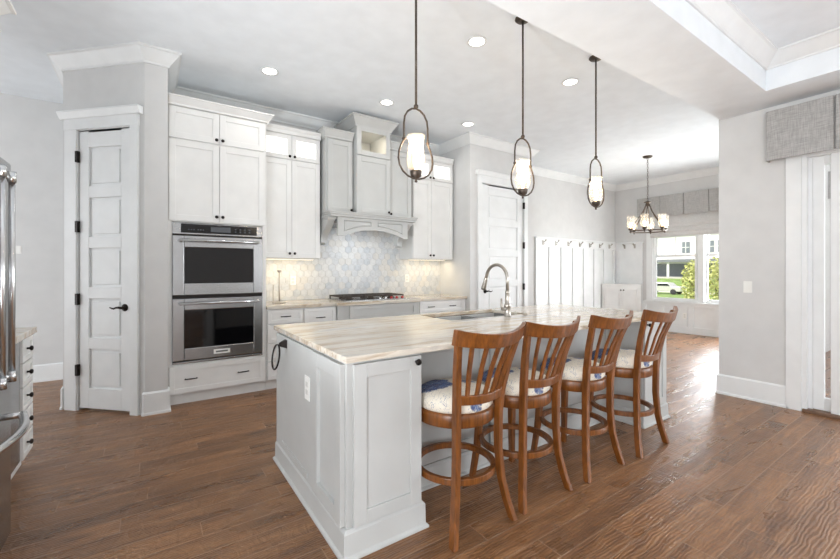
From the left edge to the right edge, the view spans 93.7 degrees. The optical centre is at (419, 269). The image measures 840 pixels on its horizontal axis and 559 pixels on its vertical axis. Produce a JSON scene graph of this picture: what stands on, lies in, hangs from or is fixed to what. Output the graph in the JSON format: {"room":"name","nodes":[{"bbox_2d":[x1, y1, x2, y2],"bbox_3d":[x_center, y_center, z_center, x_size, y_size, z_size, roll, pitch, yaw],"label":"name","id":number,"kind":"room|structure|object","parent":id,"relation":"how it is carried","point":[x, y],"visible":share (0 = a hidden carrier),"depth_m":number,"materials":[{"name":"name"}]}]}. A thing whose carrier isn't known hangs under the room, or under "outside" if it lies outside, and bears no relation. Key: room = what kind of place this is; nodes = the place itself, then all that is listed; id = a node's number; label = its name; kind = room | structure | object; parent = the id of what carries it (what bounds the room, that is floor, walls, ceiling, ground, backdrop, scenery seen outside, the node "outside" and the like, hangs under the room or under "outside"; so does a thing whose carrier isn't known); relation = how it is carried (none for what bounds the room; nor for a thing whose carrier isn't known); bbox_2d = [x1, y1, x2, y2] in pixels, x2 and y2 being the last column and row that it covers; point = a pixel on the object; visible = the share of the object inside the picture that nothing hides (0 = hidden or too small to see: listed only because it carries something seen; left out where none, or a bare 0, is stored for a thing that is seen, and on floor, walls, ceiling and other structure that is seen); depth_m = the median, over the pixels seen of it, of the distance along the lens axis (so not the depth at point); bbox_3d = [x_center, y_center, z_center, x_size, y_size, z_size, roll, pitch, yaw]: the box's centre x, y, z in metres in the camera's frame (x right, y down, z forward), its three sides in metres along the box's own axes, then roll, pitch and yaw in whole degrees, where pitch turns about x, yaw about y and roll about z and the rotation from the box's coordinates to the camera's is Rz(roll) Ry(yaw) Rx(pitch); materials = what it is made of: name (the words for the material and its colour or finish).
{"room":"kitchen","nodes":[
{"label":"kitchen","id":0,"kind":"room"},
{"bbox_2d":[0,93,62,364],"bbox_3d":[-5.316,-0.340,4.043,4.200,3.280,0.120,0,0,-34],"label":"wall","id":1,"kind":"structure","parent":0,"point":[31,130],"depth_m":4.58,"materials":[{"name":"paint"}]},
{"bbox_2d":[16,246,20,253],"bbox_3d":[-4.566,-0.230,4.478,0.050,0.090,0.010,0,0,-34],"label":"light switch","id":2,"kind":"object","parent":1,"relation":"attached to","point":[18,248],"visible":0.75,"depth_m":4.48,"materials":[{"name":"white plastic"}]},
{"bbox_2d":[32,362,62,382],"bbox_3d":[-5.441,1.200,3.871,3.400,0.200,0.022,0,0,-34],"label":"baseboard","id":3,"kind":"structure","parent":1,"relation":"attached to","point":[53,371],"depth_m":4.61,"materials":[{"name":"white wood"}]},
{"bbox_2d":[63,62,167,414],"bbox_3d":[-3.210,-0.340,4.210,0.806,3.280,1.985,0,0,-34],"label":"wall","id":4,"kind":"structure","parent":0,"point":[144,84],"depth_m":3.57,"materials":[{"name":"paint"}]},
{"bbox_2d":[56,104,142,415],"bbox_3d":[-2.902,-0.081,3.622,0.877,2.761,0.162,0,0,11],"label":"door","id":5,"kind":"structure","parent":4,"relation":"in","point":[101,168],"depth_m":3.61,"materials":[{"name":"white wood"}]},
{"bbox_2d":[59,386,170,416],"bbox_3d":[-3.303,1.198,3.961,2.109,0.205,0.563,0,0,31],"label":"baseboard","id":6,"kind":"structure","parent":4,"relation":"attached to","point":[154,402],"depth_m":3.56,"materials":[{"name":"white wood"}]},
{"bbox_2d":[0,0,718,184],"bbox_3d":[-0.215,-2.080,4.781,13.450,0.200,4.870,0,0,-34],"label":"ceiling","id":7,"kind":"structure","parent":0,"point":[333,59],"depth_m":3.91,"materials":[{"name":"paint"}]},
{"bbox_2d":[260,66,278,75],"bbox_3d":[-1.492,-1.974,3.911,0.176,0.011,0.176,0,0,-34],"label":"recessed light","id":8,"kind":"object","parent":7,"relation":"in","point":[266,70],"visible":1,"depth_m":3.91,"materials":[{"name":"white"}]},
{"bbox_2d":[379,99,393,105],"bbox_3d":[-0.392,-1.974,4.641,0.176,0.011,0.176,0,0,-34],"label":"recessed light","id":9,"kind":"object","parent":7,"relation":"in","point":[386,102],"visible":1,"depth_m":4.64,"materials":[{"name":"white"}]},
{"bbox_2d":[397,0,433,182],"bbox_3d":[-0.025,-1.271,2.528,0.251,1.418,0.124,0,0,-10],"label":"pendant light","id":10,"kind":"object","parent":7,"relation":"hanging from","point":[415,174],"visible":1,"depth_m":2.52,"materials":[{"name":"metal"}]},
{"bbox_2d":[462,121,474,126],"bbox_3d":[0.650,-1.974,5.331,0.176,0.011,0.176,0,0,-34],"label":"recessed light","id":11,"kind":"object","parent":7,"relation":"in","point":[465,124],"visible":1,"depth_m":5.34,"materials":[{"name":"white"}]},
{"bbox_2d":[467,35,486,47],"bbox_3d":[0.492,-1.974,3.404,0.176,0.011,0.176,0,0,-34],"label":"recessed light","id":12,"kind":"object","parent":7,"relation":"in","point":[476,41],"visible":1,"depth_m":3.40,"materials":[{"name":"white"}]},
{"bbox_2d":[510,17,534,198],"bbox_3d":[0.809,-1.271,3.100,0.251,1.418,0.124,0,0,-10],"label":"pendant light","id":13,"kind":"object","parent":7,"relation":"hanging from","point":[523,191],"visible":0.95,"depth_m":3.09,"materials":[{"name":"brown"}]},
{"bbox_2d":[561,78,578,85],"bbox_3d":[1.578,-1.974,4.136,0.176,0.011,0.176,0,0,-34],"label":"recessed light","id":14,"kind":"object","parent":7,"relation":"in","point":[570,81],"visible":1,"depth_m":4.12,"materials":[{"name":"white"}]},
{"bbox_2d":[587,55,604,209],"bbox_3d":[1.637,-1.271,3.668,0.251,1.418,0.124,0,0,-10],"label":"pendant light","id":15,"kind":"object","parent":7,"relation":"hanging from","point":[596,204],"visible":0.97,"depth_m":3.66,"materials":[{"name":"brown"}]},
{"bbox_2d":[628,155,666,233],"bbox_3d":[3.965,-1.312,6.863,0.661,1.335,0.664,0,0,-34],"label":"chandelier","id":16,"kind":"object","parent":7,"relation":"hanging from","point":[633,230],"visible":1,"depth_m":6.85,"materials":[{"name":"metal"}]},
{"bbox_2d":[0,332,839,558],"bbox_3d":[1.723,1.360,1.908,13.400,0.120,11.800,0,0,-34],"label":"floor","id":17,"kind":"structure","parent":0,"point":[735,478],"depth_m":2.30,"materials":[{"name":"brown wood"}]},
{"bbox_2d":[0,157,29,550],"bbox_3d":[-1.964,0.400,1.348,0.884,1.800,0.705,0,0,-34],"label":"refrigerator","id":18,"kind":"object","parent":17,"relation":"on","point":[8,178],"visible":1,"depth_m":1.62,"materials":[{"name":"metal"}]},
{"bbox_2d":[11,335,33,478],"bbox_3d":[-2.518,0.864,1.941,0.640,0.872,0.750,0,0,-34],"label":"base cabinet","id":19,"kind":"object","parent":17,"relation":"on","point":[15,386],"visible":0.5,"depth_m":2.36,"materials":[{"name":"wood"}]},
{"bbox_2d":[16,327,36,343],"bbox_3d":[-2.596,0.406,2.067,0.674,0.040,1.055,0,0,-34],"label":"countertop","id":20,"kind":"structure","parent":19,"relation":"on","point":[22,333],"depth_m":2.48,"materials":[{"name":"beige stone"}]},
{"bbox_2d":[168,92,273,404],"bbox_3d":[-2.157,-0.179,4.239,0.959,2.958,0.724,0,0,-34],"label":"tall cabinet","id":21,"kind":"object","parent":17,"relation":"on","point":[217,151],"visible":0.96,"depth_m":3.94,"materials":[{"name":"white wood"}]},
{"bbox_2d":[172,222,262,364],"bbox_3d":[-2.163,0.224,4.188,0.819,1.368,0.646,0,0,-34],"label":"double wall oven","id":22,"kind":"object","parent":21,"relation":"in","point":[217,270],"visible":0.99,"depth_m":3.96,"materials":[{"name":"metal"}]},
{"bbox_2d":[265,308,302,389],"bbox_3d":[-1.657,0.863,4.600,0.399,0.874,0.670,0,0,-34],"label":"base cabinet","id":23,"kind":"object","parent":17,"relation":"on","point":[291,315],"visible":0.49,"depth_m":4.29,"materials":[{"name":"white wood"}]},
{"bbox_2d":[303,306,335,322],"bbox_3d":[-1.328,0.863,4.825,0.393,0.874,0.670,0,0,-34],"label":"drawer","id":24,"kind":"object","parent":17,"relation":"on","point":[328,313],"visible":0.13,"depth_m":4.57,"materials":[{"name":"white wood"}]},
{"bbox_2d":[336,302,418,319],"bbox_3d":[-0.669,0.863,5.238,1.153,0.874,0.734,0,0,-34],"label":"base cabinet","id":25,"kind":"object","parent":17,"relation":"on","point":[409,308],"visible":0.2,"depth_m":4.92,"materials":[{"name":"white wood"}]},
{"bbox_2d":[266,294,466,309],"bbox_3d":[-0.639,0.406,5.266,2.832,0.040,0.721,0,0,-34],"label":"countertop","id":26,"kind":"structure","parent":25,"relation":"on","point":[429,297],"depth_m":4.83,"materials":[{"name":"beige stone"}]},
{"bbox_2d":[272,269,286,302],"bbox_3d":[-1.648,0.188,4.617,0.164,0.396,0.164,0,0,-34],"label":"paper towel holder","id":27,"kind":"object","parent":26,"relation":"on","point":[278,270],"visible":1,"depth_m":4.61,"materials":[{"name":"silver metal"}]},
{"bbox_2d":[328,293,407,301],"bbox_3d":[-0.688,0.357,5.268,0.930,0.058,0.530,0,0,-34],"label":"cooktop","id":28,"kind":"object","parent":26,"relation":"in","point":[366,296],"visible":1,"depth_m":5.20,"materials":[{"name":"metal"}]},
{"bbox_2d":[419,299,464,313],"bbox_3d":[0.154,0.863,5.836,0.872,0.874,0.678,0,0,-34],"label":"base cabinet","id":29,"kind":"object","parent":17,"relation":"on","point":[438,306],"visible":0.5,"depth_m":5.58,"materials":[{"name":"white wood"}]},
{"bbox_2d":[273,313,670,558],"bbox_3d":[0.603,0.859,3.084,3.090,0.880,1.212,0,0,-34],"label":"kitchen island","id":30,"kind":"object","parent":17,"relation":"on","point":[350,454],"visible":0.55,"depth_m":1.96,"materials":[{"name":"white wood"}]},
{"bbox_2d":[271,339,286,369],"bbox_3d":[-0.882,0.532,2.475,0.081,0.182,0.161,0,0,-34],"label":"towel ring","id":31,"kind":"object","parent":30,"relation":"attached to","point":[283,343],"visible":1,"depth_m":2.47,"materials":[{"name":"brown metal"}]},
{"bbox_2d":[305,375,309,401],"bbox_3d":[-0.617,0.645,2.153,0.007,0.130,0.075,0,0,-34],"label":"wall outlet","id":32,"kind":"object","parent":30,"relation":"attached to","point":[307,379],"visible":1,"depth_m":2.14,"materials":[{"name":"white plastic"}]},
{"bbox_2d":[274,304,642,363],"bbox_3d":[0.598,0.401,3.118,3.088,0.030,1.232,0,0,-34],"label":"island countertop","id":33,"kind":"structure","parent":30,"relation":"on","point":[349,341],"depth_m":2.60,"materials":[{"name":"beige stone"}]},
{"bbox_2d":[433,312,503,319],"bbox_3d":[0.471,0.509,3.435,0.920,0.182,0.505,0,0,-34],"label":"sink","id":34,"kind":"object","parent":33,"relation":"in","point":[495,314],"visible":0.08,"depth_m":3.59,"materials":[{"name":"metal"}]},
{"bbox_2d":[434,315,474,319],"bbox_3d":[0.298,0.509,3.317,0.449,0.182,0.453,0,0,-34],"label":"basin","id":35,"kind":"object","parent":34,"relation":"in","point":[462,317],"depth_m":3.55,"materials":[{"name":"silver metal"}]},
{"bbox_2d":[461,313,503,317],"bbox_3d":[0.666,0.509,3.569,0.394,0.182,0.453,0,0,-34],"label":"basin","id":36,"kind":"object","parent":34,"relation":"in","point":[495,314],"depth_m":3.77,"materials":[{"name":"silver metal"}]},
{"bbox_2d":[481,263,510,316],"bbox_3d":[0.631,0.164,3.389,0.109,0.444,0.338,0,0,-34],"label":"kitchen faucet","id":37,"kind":"object","parent":33,"relation":"on","point":[507,305],"visible":1,"depth_m":3.28,"materials":[{"name":"silver metal"}]},
{"bbox_2d":[421,322,525,552],"bbox_3d":[0.230,0.784,2.078,0.458,1.032,0.587,0,0,-34],"label":"bar stool","id":38,"kind":"object","parent":17,"relation":"on","point":[455,403],"visible":0.91,"depth_m":1.94,"materials":[{"name":"brown wood"}]},
{"bbox_2d":[421,378,492,413],"bbox_3d":[0.184,0.668,2.144,0.420,0.092,0.420,0,0,-34],"label":"cushion","id":39,"kind":"object","parent":38,"relation":"on","point":[436,395],"depth_m":2.00,"materials":[{"name":"white fabric"}]},
{"bbox_2d":[469,316,580,514],"bbox_3d":[0.626,0.784,2.354,0.458,1.032,0.587,0,0,-34],"label":"bar stool","id":40,"kind":"object","parent":17,"relation":"on","point":[526,388],"visible":0.91,"depth_m":2.22,"materials":[{"name":"brown wood"}]},
{"bbox_2d":[481,367,549,395],"bbox_3d":[0.581,0.668,2.421,0.420,0.092,0.420,0,0,-34],"label":"cushion","id":41,"kind":"object","parent":40,"relation":"on","point":[515,386],"depth_m":2.24,"materials":[{"name":"white fabric"}]},
{"bbox_2d":[531,310,632,483],"bbox_3d":[1.097,0.784,2.661,0.458,1.032,0.587,0,0,-35],"label":"bar stool","id":42,"kind":"object","parent":17,"relation":"on","point":[585,375],"visible":0.91,"depth_m":2.53,"materials":[{"name":"brown wood"}]},
{"bbox_2d":[540,356,604,380],"bbox_3d":[1.051,0.668,2.726,0.420,0.092,0.420,0,0,-35],"label":"cushion","id":43,"kind":"object","parent":42,"relation":"on","point":[574,370],"depth_m":2.55,"materials":[{"name":"white fabric"}]},
{"bbox_2d":[601,284,642,310],"bbox_3d":[4.528,0.809,8.836,0.600,0.982,0.620,0,0,-34],"label":"base cabinet","id":44,"kind":"object","parent":17,"relation":"on","point":[614,296],"visible":0.66,"depth_m":8.84,"materials":[{"name":"white wood"}]},
{"bbox_2d":[590,306,677,458],"bbox_3d":[1.596,0.784,2.980,0.458,1.032,0.587,0,0,-35],"label":"bar stool","id":45,"kind":"object","parent":17,"relation":"on","point":[635,364],"visible":0.8,"depth_m":2.84,"materials":[{"name":"brown wood"}]},
{"bbox_2d":[592,348,651,367],"bbox_3d":[1.550,0.668,3.046,0.420,0.092,0.420,0,0,-35],"label":"cushion","id":46,"kind":"object","parent":45,"relation":"on","point":[627,358],"depth_m":2.87,"materials":[{"name":"white fabric"}]},
{"bbox_2d":[266,121,614,305],"bbox_3d":[0.893,-0.340,6.835,9.200,3.280,0.132,0,0,-34],"label":"wall","id":47,"kind":"structure","parent":0,"point":[360,262],"depth_m":5.85,"materials":[{"name":"white tile"}]},
{"bbox_2d":[290,276,295,284],"bbox_3d":[-1.621,0.135,5.028,0.070,0.115,0.007,0,0,-34],"label":"wall outlet","id":48,"kind":"object","parent":47,"relation":"attached to","point":[292,278],"visible":1,"depth_m":5.03,"materials":[{"name":"white plastic"}]},
{"bbox_2d":[266,123,320,258],"bbox_3d":[-1.609,-0.908,4.798,0.700,1.537,0.398,0,0,-34],"label":"upper cabinet","id":49,"kind":"object","parent":47,"relation":"attached to","point":[292,154],"visible":0.88,"depth_m":4.66,"materials":[{"name":"white wood"}]},
{"bbox_2d":[266,258,313,259],"bbox_3d":[-1.601,-0.133,4.795,0.620,0.012,0.040,0,0,-34],"label":"light","id":50,"kind":"object","parent":49,"relation":"attached to","point":[266,258],"visible":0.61,"depth_m":4.77,"materials":[{"name":"white plastic"}]},
{"bbox_2d":[320,210,417,247],"bbox_3d":[-0.725,-0.509,5.235,1.273,0.388,0.676,0,0,-34],"label":"range hood","id":51,"kind":"object","parent":47,"relation":"attached to","point":[346,222],"visible":0.96,"depth_m":4.93,"materials":[{"name":"wood"}]},
{"bbox_2d":[316,126,354,213],"bbox_3d":[-1.138,-1.212,5.038,0.413,1.015,0.534,0,0,-34],"label":"upper cabinet","id":52,"kind":"object","parent":51,"relation":"on","point":[336,145],"visible":0.79,"depth_m":4.87,"materials":[{"name":"white wood"}]},
{"bbox_2d":[334,112,398,214],"bbox_3d":[-0.727,-1.319,5.254,0.666,1.227,0.642,0,0,-34],"label":"cabinet","id":53,"kind":"object","parent":51,"relation":"on","point":[371,140],"visible":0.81,"depth_m":5.05,"materials":[{"name":"white wood"}]},
{"bbox_2d":[320,210,417,222],"bbox_3d":[-0.725,-0.671,5.235,1.273,0.063,0.676,0,0,-34],"label":"mantel shelf","id":54,"kind":"object","parent":51,"relation":"attached to","point":[329,214],"depth_m":4.90,"materials":[{"name":"white wood"}]},
{"bbox_2d":[390,140,416,216],"bbox_3d":[-0.368,-1.212,5.566,0.435,1.015,0.534,0,0,-34],"label":"upper cabinet","id":55,"kind":"object","parent":51,"relation":"on","point":[400,184],"visible":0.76,"depth_m":5.38,"materials":[{"name":"white wood"}]},
{"bbox_2d":[47,41,718,190],"bbox_3d":[1.188,-1.917,5.603,10.296,0.125,3.370,0,0,-28],"label":"trim","id":56,"kind":"structure","parent":47,"relation":"attached to","point":[130,52],"depth_m":4.73,"materials":[{"name":"white wood"}]},
{"bbox_2d":[405,274,408,281],"bbox_3d":[-0.198,0.125,6.003,0.070,0.115,0.007,0,0,-34],"label":"wall outlet","id":57,"kind":"object","parent":47,"relation":"attached to","point":[406,275],"visible":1,"depth_m":6.00,"materials":[{"name":"white plastic"}]},
{"bbox_2d":[399,151,453,259],"bbox_3d":[0.107,-0.926,5.973,0.740,1.532,0.398,0,0,-34],"label":"upper cabinet","id":58,"kind":"object","parent":47,"relation":"attached to","point":[430,237],"visible":0.85,"depth_m":5.82,"materials":[{"name":"white wood"}]},
{"bbox_2d":[407,259,445,260],"bbox_3d":[0.107,-0.153,5.965,0.680,0.012,0.040,0,0,-34],"label":"light","id":59,"kind":"object","parent":58,"relation":"attached to","point":[407,259],"visible":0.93,"depth_m":5.90,"materials":[{"name":"white plastic"}]},
{"bbox_2d":[534,236,643,310],"bbox_3d":[3.605,0.325,8.228,2.890,1.950,0.660,0,0,-34],"label":"wall paneling","id":60,"kind":"structure","parent":47,"relation":"attached to","point":[574,275],"depth_m":8.56,"materials":[{"name":"white wood"}]},
{"bbox_2d":[440,144,530,310],"bbox_3d":[1.080,-0.340,6.456,1.340,3.280,0.730,0,0,-34],"label":"wall","id":61,"kind":"structure","parent":0,"point":[458,275],"depth_m":5.95,"materials":[{"name":"paint"}]},
{"bbox_2d":[476,169,531,309],"bbox_3d":[1.296,-0.094,6.184,1.176,2.788,0.162,0,0,-34],"label":"door","id":62,"kind":"structure","parent":61,"relation":"in","point":[502,213],"depth_m":6.15,"materials":[{"name":"white wood"}]},
{"bbox_2d":[486,0,839,119],"bbox_3d":[1.368,-1.877,-1.201,9.300,0.605,7.072,0,0,-34],"label":"ceiling","id":63,"kind":"structure","parent":0,"point":[668,45],"depth_m":2.92,"materials":[{"name":"paint"}]},
{"bbox_2d":[685,0,839,69],"bbox_3d":[2.317,-1.812,1.369,3.570,0.115,2.640,0,0,-34],"label":"trim","id":64,"kind":"structure","parent":63,"relation":"attached to","point":[724,15],"depth_m":3.10,"materials":[{"name":"white wood"}]},
{"bbox_2d":[615,164,830,349],"bbox_3d":[5.650,-0.340,7.933,0.150,3.280,3.700,0,0,-34],"label":"wall","id":65,"kind":"structure","parent":0,"point":[625,200],"depth_m":8.78,"materials":[{"name":"paint"}]},
{"bbox_2d":[642,301,718,336],"bbox_3d":[5.731,0.990,7.649,0.038,0.620,2.740,0,0,-34],"label":"trim","id":66,"kind":"structure","parent":65,"relation":"attached to","point":[703,322],"depth_m":7.95,"materials":[{"name":"white wood"}]},
{"bbox_2d":[644,217,718,309],"bbox_3d":[5.827,-0.265,7.599,0.175,2.090,2.810,0,0,-34],"label":"window","id":67,"kind":"structure","parent":65,"relation":"in","point":[702,254],"depth_m":8.03,"materials":[{"name":"white wood"}]},
{"bbox_2d":[650,210,718,237],"bbox_3d":[5.747,-0.930,7.556,0.063,0.460,2.520,0,0,-34],"label":"roman shade","id":68,"kind":"object","parent":67,"relation":"attached to","point":[699,223],"visible":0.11,"depth_m":7.99,"materials":[{"name":"fabric"}]},
{"bbox_2d":[637,171,830,218],"bbox_3d":[5.727,-1.357,7.543,0.095,0.435,3.068,0,0,-34],"label":"window valance","id":69,"kind":"object","parent":65,"relation":"attached to","point":[705,200],"visible":0.45,"depth_m":8.03,"materials":[{"name":"grey fabric"}]},
{"bbox_2d":[719,89,839,385],"bbox_3d":[5.181,-0.163,1.338,0.140,2.925,6.950,0,0,-34],"label":"wall","id":70,"kind":"structure","parent":0,"point":[752,190],"depth_m":3.93,"materials":[{"name":"paint"}]},
{"bbox_2d":[743,281,751,292],"bbox_3d":[3.293,0.170,3.960,0.010,0.115,0.070,0,0,-34],"label":"light switch","id":71,"kind":"object","parent":70,"relation":"attached to","point":[747,285],"visible":1,"depth_m":3.96,"materials":[{"name":"white plastic"}]},
{"bbox_2d":[715,373,787,407],"bbox_3d":[3.892,1.198,4.348,1.464,0.205,0.574,0,0,-34],"label":"baseboard","id":72,"kind":"structure","parent":70,"relation":"attached to","point":[743,388],"depth_m":3.92,"materials":[{"name":"white wood"}]},
{"bbox_2d":[766,93,839,162],"bbox_3d":[4.504,-1.268,2.047,0.105,0.465,4.183,0,0,-34],"label":"window valance","id":73,"kind":"object","parent":70,"relation":"attached to","point":[813,126],"visible":1,"depth_m":3.52,"materials":[{"name":"grey fabric"}]},
{"bbox_2d":[786,148,839,419],"bbox_3d":[4.632,0.050,2.113,0.170,2.500,3.980,0,0,-34],"label":"door","id":74,"kind":"structure","parent":70,"relation":"in","point":[805,174],"depth_m":3.61,"materials":[{"name":"wood"}]},
{"bbox_2d":[731,0,839,47],"bbox_3d":[2.317,-1.935,1.369,3.570,0.130,2.640,0,0,-34],"label":"ceiling","id":75,"kind":"structure","parent":0,"point":[783,22],"depth_m":2.92,"materials":[{"name":"paint"}]},
{"bbox_2d":[825,164,829,351],"bbox_3d":[5.013,-0.340,5.351,4.120,3.280,0.140,0,0,-34],"label":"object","id":76,"kind":"object","parent":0,"point":[827,167],"visible":0.07,"depth_m":6.28,"materials":[{"name":"paint"}]},
{"bbox_3d":[-2.676,-0.340,1.464,0.120,3.280,2.040,0,0,-34],"label":"wall","id":77,"kind":"structure","parent":0,"visible":0},
{"bbox_2d":[0,0,16,14],"bbox_3d":[-2.067,-0.975,1.366,0.755,0.650,0.990,0,0,-34],"label":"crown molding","id":78,"kind":"structure","parent":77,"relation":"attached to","point":[6,7],"depth_m":1.91,"materials":[{"name":"white paint"}]},
{"label":"outside","id":79,"kind":"structure","parent":0,"visible":0},
{"bbox_2d":[657,278,716,299],"bbox_3d":[39.167,2.275,57.144,110.780,1.450,70.000,0,0,-34],"label":"lawn","id":80,"kind":"structure","parent":79,"point":[677,282],"depth_m":53.27,"materials":[{"name":"green plant"}]},
{"bbox_2d":[657,282,683,294],"bbox_3d":[30.793,2.275,49.710,1.780,1.450,4.487,0,0,-34],"label":"car","id":81,"kind":"object","parent":80,"relation":"on","point":[673,288],"visible":0.5,"depth_m":48.67,"materials":[{"name":"white metal"}]},
{"bbox_2d":[657,234,718,278],"bbox_3d":[53.214,-4.800,74.043,14.500,12.800,36.000,0,0,-34],"label":"house","id":82,"kind":"structure","parent":80,"relation":"on","point":[667,267],"depth_m":72.73,"materials":[{"name":"white"}]},
{"bbox_2d":[681,260,694,298],"bbox_3d":[10.493,0.713,15.114,0.874,2.229,0.867,0,0,-34],"label":"tree","id":83,"kind":"object","parent":80,"relation":"on","point":[691,285],"visible":0.56,"depth_m":15.11,"materials":[{"name":"green plant"}]},
{"bbox_2d":[709,256,718,299],"bbox_3d":[10.295,0.645,13.615,1.071,2.294,1.057,0,0,-13],"label":"tree","id":84,"kind":"object","parent":80,"relation":"on","point":[715,271],"visible":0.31,"depth_m":13.60,"materials":[{"name":"green plant"}]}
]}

